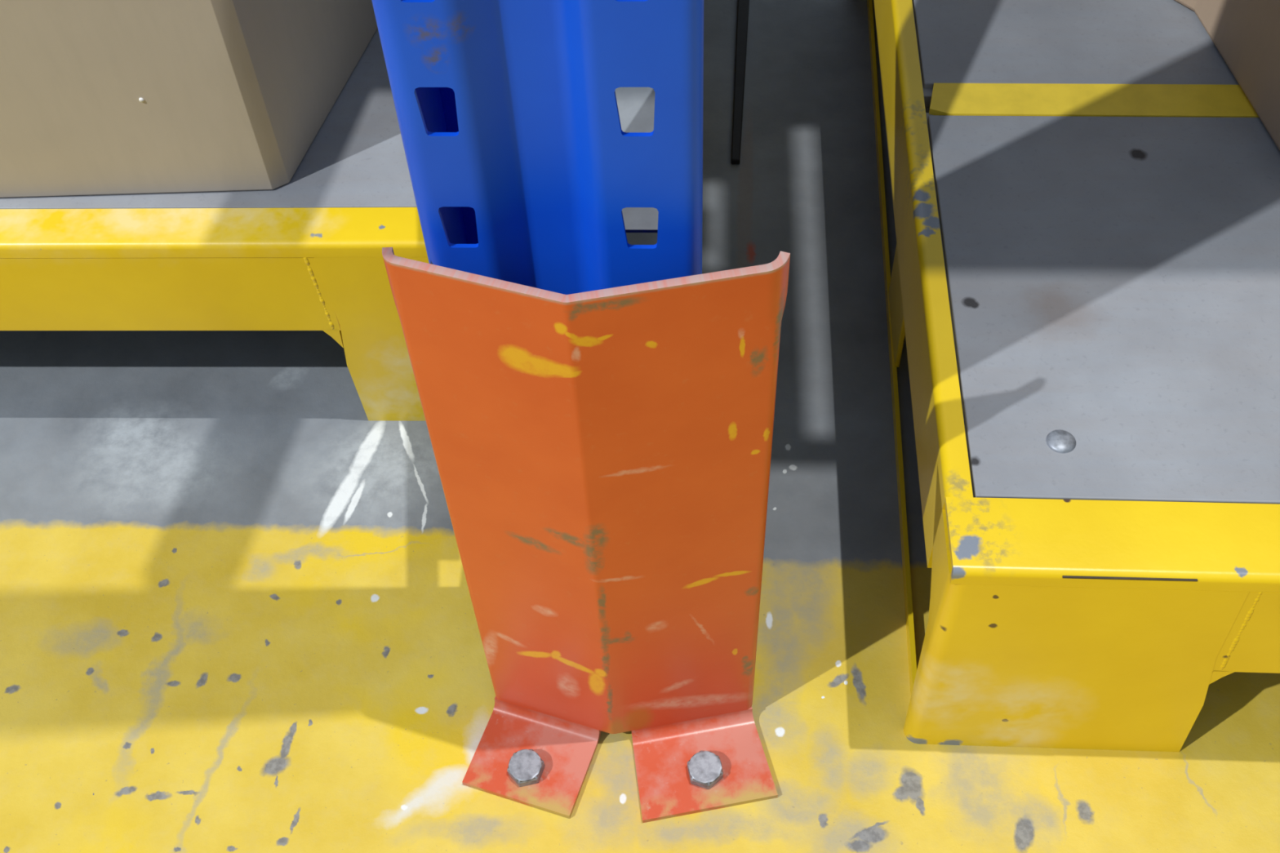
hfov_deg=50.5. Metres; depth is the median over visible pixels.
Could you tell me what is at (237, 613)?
floor
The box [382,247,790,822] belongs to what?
guard
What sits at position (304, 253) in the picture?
platform
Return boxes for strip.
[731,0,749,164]
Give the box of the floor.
[0,0,1279,852]
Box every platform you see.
[0,28,429,421]
[866,0,1279,751]
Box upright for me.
[371,0,703,294]
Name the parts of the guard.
foot plate, foot plate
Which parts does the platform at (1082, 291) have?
leg, rail, leg, rail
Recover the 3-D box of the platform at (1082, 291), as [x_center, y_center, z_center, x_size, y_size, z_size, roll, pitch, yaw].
[0.731,-0.170,0.983,1.100,0.207,0.800,1,52,3]
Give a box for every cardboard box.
[0,0,377,197]
[1174,0,1279,151]
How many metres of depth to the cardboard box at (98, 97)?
0.86 m
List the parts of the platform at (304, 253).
rail, leg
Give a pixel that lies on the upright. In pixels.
(551, 145)
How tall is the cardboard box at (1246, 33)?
0.550 m

